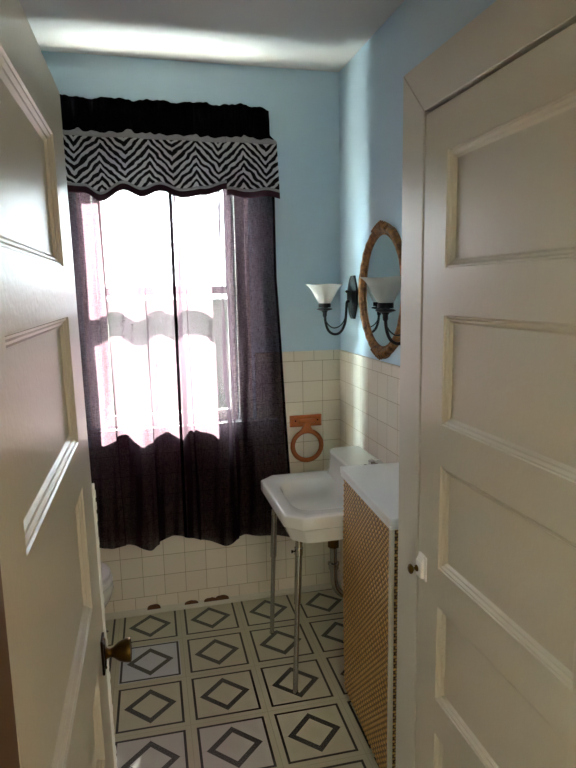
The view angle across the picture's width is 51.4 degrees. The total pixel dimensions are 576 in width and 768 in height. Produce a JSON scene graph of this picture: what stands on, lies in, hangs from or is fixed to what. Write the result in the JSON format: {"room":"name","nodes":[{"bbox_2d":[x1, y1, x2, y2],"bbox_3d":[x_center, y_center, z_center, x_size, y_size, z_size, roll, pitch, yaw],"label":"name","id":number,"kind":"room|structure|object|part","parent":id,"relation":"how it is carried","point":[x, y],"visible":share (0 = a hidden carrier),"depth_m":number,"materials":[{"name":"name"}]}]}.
{"room":"bathroom","nodes":[
{"label":"bathroom","id":0,"kind":"room"},
{"bbox_2d":[41,51,339,447],"bbox_3d":[-0.690,-0.161,3.008,2.150,2.702,0.160,-3,9,-14],"label":"wall","id":1,"kind":"structure","parent":0,"point":[302,106],"depth_m":2.96,"materials":[{"name":"blue paint"}]},
{"bbox_2d":[86,350,339,613],"bbox_3d":[-0.658,0.528,3.034,1.950,1.332,0.007,-3,9,-14],"label":"wall tiles","id":2,"kind":"structure","parent":1,"relation":"attached to","point":[180,569],"depth_m":3.16,"materials":[{"name":"tile"}]},
{"bbox_2d":[105,581,340,619],"bbox_3d":[-0.644,1.165,3.123,1.950,0.045,0.015,-3,9,-14],"label":"baseboard","id":3,"kind":"structure","parent":1,"relation":"attached to","point":[222,599],"depth_m":3.18,"materials":[{"name":"white tile"}]},
{"bbox_2d":[289,414,323,461],"bbox_3d":[0.098,0.289,3.159,0.181,0.250,0.042,-3,9,-14],"label":"towel ring","id":4,"kind":"object","parent":1,"relation":"attached to","point":[304,421],"visible":1,"depth_m":3.14,"materials":[{"name":"orange wood"}]},
{"bbox_3d":[-0.551,-1.212,2.728,0.880,0.060,0.138,-3,9,-14],"label":"curtain rod","id":5,"kind":"object","parent":1,"relation":"attached to","visible":0},
{"bbox_2d":[68,190,183,550],"bbox_3d":[-0.748,-0.173,2.808,0.464,2.009,0.063,-3,9,-14],"label":"window curtain","id":6,"kind":"object","parent":5,"relation":"hanging from","point":[121,243],"visible":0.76,"depth_m":2.82,"materials":[{"name":"fabric"}]},
{"bbox_2d":[60,94,226,200],"bbox_3d":[-0.637,-1.030,2.643,0.742,0.435,0.040,-3,9,-14],"label":"valance","id":7,"kind":"object","parent":5,"relation":"hanging from","point":[145,147],"visible":0.97,"depth_m":2.64,"materials":[{"name":"black fabric"}]},
{"bbox_2d":[168,189,289,545],"bbox_3d":[-0.270,-0.188,2.911,0.543,2.029,0.077,-2,9,-6],"label":"window curtain","id":8,"kind":"object","parent":5,"relation":"hanging from","point":[232,408],"visible":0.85,"depth_m":2.92,"materials":[{"name":"fabric"}]},
{"bbox_2d":[224,103,279,198],"bbox_3d":[-0.163,-1.064,2.745,0.248,0.416,0.031,-3,9,-15],"label":"valance","id":9,"kind":"object","parent":5,"relation":"hanging from","point":[251,152],"visible":1,"depth_m":2.74,"materials":[{"name":"black fabric"}]},
{"bbox_2d":[19,0,404,71],"bbox_3d":[-0.195,-1.375,1.645,4.100,0.100,2.740,-3,9,-14],"label":"ceiling","id":10,"kind":"structure","parent":0,"point":[316,35],"depth_m":2.43,"materials":[{"name":"paint"}]},
{"bbox_2d":[105,587,378,767],"bbox_3d":[-0.197,1.374,2.046,2.290,0.050,2.690,-3,9,-14],"label":"floor","id":11,"kind":"structure","parent":0,"point":[207,686],"depth_m":2.49,"materials":[{"name":"white tile"}]},
{"bbox_2d":[101,562,113,606],"bbox_3d":[-1.117,0.892,2.509,0.743,0.790,0.480,-3,9,-14],"label":"toilet","id":12,"kind":"object","parent":11,"relation":"on","point":[107,577],"visible":0.12,"depth_m":2.54,"materials":[{"name":"ceramic"}]},
{"bbox_3d":[-0.992,0.822,2.529,0.472,0.029,0.366,-3,9,-14],"label":"lid","id":13,"kind":"part","parent":12,"relation":"part of","materials":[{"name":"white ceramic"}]},
{"bbox_3d":[-0.989,0.851,2.535,0.478,0.023,0.374,-3,9,-14],"label":"seat","id":14,"kind":"part","parent":12,"relation":"part of","materials":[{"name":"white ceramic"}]},
{"bbox_3d":[-1.048,1.075,2.554,0.608,0.412,0.370,-3,9,-14],"label":"bowl","id":15,"kind":"part","parent":12,"relation":"part of","materials":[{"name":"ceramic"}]},
{"bbox_2d":[261,446,381,693],"bbox_3d":[0.177,0.769,2.678,0.502,0.937,0.592,-3,9,-14],"label":"sink","id":16,"kind":"object","parent":11,"relation":"on","point":[309,505],"visible":0.71,"depth_m":2.69,"materials":[{"name":"ceramic"}]},
{"bbox_3d":[-0.072,0.895,2.863,0.047,0.640,0.024,-3,9,-14],"label":"leg","id":17,"kind":"part","parent":16,"relation":"part of","materials":[{"name":"silver metal"}]},
{"bbox_3d":[0.036,0.960,2.431,0.047,0.640,0.024,-3,9,-14],"label":"leg","id":18,"kind":"part","parent":16,"relation":"part of","materials":[{"name":"silver metal"}]},
{"bbox_2d":[261,470,343,543],"bbox_3d":[0.172,0.523,2.640,0.500,0.112,0.592,-3,9,-14],"label":"basin","id":19,"kind":"object","parent":16,"relation":"in","point":[309,505],"depth_m":2.68,"materials":[{"name":"ceramic"}]},
{"bbox_2d":[364,458,379,464],"bbox_3d":[0.332,0.348,2.513,0.113,0.059,0.050,-3,9,-14],"label":"tap","id":20,"kind":"object","parent":16,"relation":"on","point":[373,461],"depth_m":2.51,"materials":[{"name":"silver metal"}]},
{"bbox_2d":[340,462,398,767],"bbox_3d":[0.391,0.832,2.143,0.267,0.970,0.553,-3,9,-10],"label":"radiator cover","id":21,"kind":"object","parent":11,"relation":"on","point":[371,491],"visible":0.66,"depth_m":2.05,"materials":[{"name":"metal"}]},
{"bbox_3d":[0.382,0.366,2.071,0.267,0.026,0.553,-3,9,-10],"label":"lid","id":22,"kind":"part","parent":21,"relation":"part of","materials":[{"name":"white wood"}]},
{"bbox_3d":[0.320,0.879,1.869,0.015,0.904,0.013,-3,9,-10],"label":"corner post","id":23,"kind":"part","parent":21,"relation":"part of","materials":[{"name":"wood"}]},
{"bbox_2d":[339,0,411,365],"bbox_3d":[0.502,-0.096,2.461,0.100,2.702,1.481,-3,9,-14],"label":"wall","id":24,"kind":"structure","parent":0,"point":[371,82],"depth_m":2.62,"materials":[{"name":"blue paint"}]},
{"bbox_2d":[306,275,357,335],"bbox_3d":[0.205,-0.377,2.897,0.242,0.287,0.185,-3,9,-14],"label":"wall sconce","id":25,"kind":"object","parent":24,"relation":"attached to","point":[324,294],"visible":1,"depth_m":2.87,"materials":[{"name":"glass"}]},
{"bbox_3d":[0.176,-0.434,2.881,0.167,0.095,0.167,4,10,31],"label":"lamp shade","id":26,"kind":"part","parent":25,"relation":"part of","materials":[{"name":"white glass"}]},
{"bbox_3d":[0.238,-0.322,2.913,0.136,0.171,0.012,-3,9,-14],"label":"arm","id":27,"kind":"part","parent":25,"relation":"part of","materials":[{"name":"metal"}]},
{"bbox_2d":[339,350,399,588],"bbox_3d":[0.463,0.584,2.551,0.007,1.332,1.473,-3,9,-14],"label":"wall tiles","id":28,"kind":"structure","parent":24,"relation":"attached to","point":[369,387],"depth_m":2.77,"materials":[{"name":"tile"}]},
{"bbox_2d":[358,220,401,359],"bbox_3d":[0.394,-0.395,2.550,0.035,0.588,0.504,-3,9,-14],"label":"oval mirror","id":29,"kind":"object","parent":24,"relation":"attached to","point":[381,257],"visible":0.84,"depth_m":2.57,"materials":[{"name":"brown mirror"}]},
{"bbox_2d":[365,235,400,345],"bbox_3d":[0.405,-0.396,2.553,0.006,0.472,0.412,-3,9,-14],"label":"mirror glass","id":30,"kind":"object","parent":29,"relation":"attached to","point":[382,258],"depth_m":2.57,"materials":[{"name":"clear"}]},
{"bbox_2d":[361,276,400,344],"bbox_3d":[0.382,-0.283,2.184,0.242,0.287,0.185,-3,9,-14],"label":"wall sconce","id":31,"kind":"object","parent":24,"relation":"attached to","point":[385,290],"visible":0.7,"depth_m":2.14,"materials":[{"name":"glass"}]},
{"bbox_3d":[0.353,-0.340,2.168,0.167,0.095,0.167,4,10,31],"label":"lamp shade","id":32,"kind":"part","parent":31,"relation":"part of","materials":[{"name":"white glass"}]},
{"bbox_3d":[0.415,-0.228,2.201,0.136,0.171,0.012,-3,9,-14],"label":"arm","id":33,"kind":"part","parent":31,"relation":"part of","materials":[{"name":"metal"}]},
{"bbox_2d":[411,0,496,69],"bbox_3d":[0.758,0.081,1.296,0.650,2.702,0.928,-3,9,-14],"label":"wall","id":34,"kind":"structure","parent":0,"point":[434,22],"depth_m":1.40,"materials":[{"name":"blue paint"}]},
{"bbox_2d":[396,0,575,767],"bbox_3d":[0.435,0.356,1.260,0.022,2.181,0.924,-3,9,-14],"label":"trim","id":35,"kind":"structure","parent":34,"relation":"attached to","point":[506,30],"depth_m":1.52,"materials":[{"name":"wood"}]},
{"bbox_2d":[415,23,575,767],"bbox_3d":[0.444,0.416,1.252,0.044,2.041,0.707,-3,9,-14],"label":"door","id":36,"kind":"structure","parent":34,"relation":"in","point":[496,673],"depth_m":1.22,"materials":[{"name":"wood"}]},
{"bbox_2d":[407,551,426,581],"bbox_3d":[0.338,0.481,1.575,0.038,0.068,0.046,-3,9,-14],"label":"door knob","id":37,"kind":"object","parent":36,"relation":"attached to","point":[420,567],"depth_m":1.57,"materials":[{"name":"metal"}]},
{"bbox_3d":[0.329,0.488,1.584,0.025,0.027,0.027,-3,9,-14],"label":"turn knob","id":38,"kind":"part","parent":37,"relation":"part of","materials":[{"name":"gold metal"}]},
{"bbox_3d":[0.456,1.093,1.362,0.026,0.294,0.484,-3,9,-14],"label":"panel","id":39,"kind":"part","parent":36,"relation":"part of","materials":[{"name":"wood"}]},
{"bbox_3d":[0.450,0.722,1.304,0.026,0.258,0.484,-3,9,-14],"label":"panel","id":40,"kind":"part","parent":36,"relation":"part of","materials":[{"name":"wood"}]},
{"bbox_3d":[0.444,0.365,1.248,0.026,0.264,0.484,-3,9,-14],"label":"panel","id":41,"kind":"part","parent":36,"relation":"part of","materials":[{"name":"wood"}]},
{"bbox_3d":[0.437,0.004,1.191,0.026,0.263,0.484,-3,9,-14],"label":"panel","id":42,"kind":"part","parent":36,"relation":"part of","materials":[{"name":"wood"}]},
{"bbox_3d":[0.431,-0.362,1.134,0.026,0.261,0.484,-3,9,-14],"label":"panel","id":43,"kind":"part","parent":36,"relation":"part of","materials":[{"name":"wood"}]},
{"bbox_3d":[0.457,0.181,0.690,3.250,2.702,0.120,-3,9,-14],"label":"wall","id":44,"kind":"structure","parent":0,"visible":0},
{"bbox_2d":[0,567,19,767],"bbox_3d":[0.130,0.488,0.650,0.875,2.120,0.141,-3,9,-14],"label":"trim","id":45,"kind":"structure","parent":44,"relation":"attached to","point":[9,754],"depth_m":0.57,"materials":[{"name":"wood"}]},
{"bbox_2d":[0,0,131,767],"bbox_3d":[-0.354,0.452,1.048,0.104,2.061,0.868,-4,9,-13],"label":"door","id":46,"kind":"structure","parent":44,"relation":"in","point":[50,562],"depth_m":0.93,"materials":[{"name":"wood"}]},
{"bbox_3d":[-0.397,-0.314,0.894,0.028,0.250,0.560,-4,9,-13],"label":"panel","id":47,"kind":"part","parent":46,"relation":"part of","materials":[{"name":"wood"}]},
{"bbox_3d":[-0.388,0.035,0.950,0.028,0.259,0.560,-4,9,-13],"label":"panel","id":48,"kind":"part","parent":46,"relation":"part of","materials":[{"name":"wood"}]},
{"bbox_3d":[-0.378,0.394,1.007,0.028,0.276,0.560,-4,9,-13],"label":"panel","id":49,"kind":"part","parent":46,"relation":"part of","materials":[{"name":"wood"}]},
{"bbox_3d":[-0.367,0.785,1.069,0.028,0.222,0.560,-4,9,-13],"label":"panel","id":50,"kind":"part","parent":46,"relation":"part of","materials":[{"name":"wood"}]},
{"bbox_3d":[-0.408,0.643,1.442,0.058,0.057,0.057,-4,9,-13],"label":"knob","id":51,"kind":"part","parent":46,"relation":"part of","materials":[{"name":"gold metal"}]}
]}

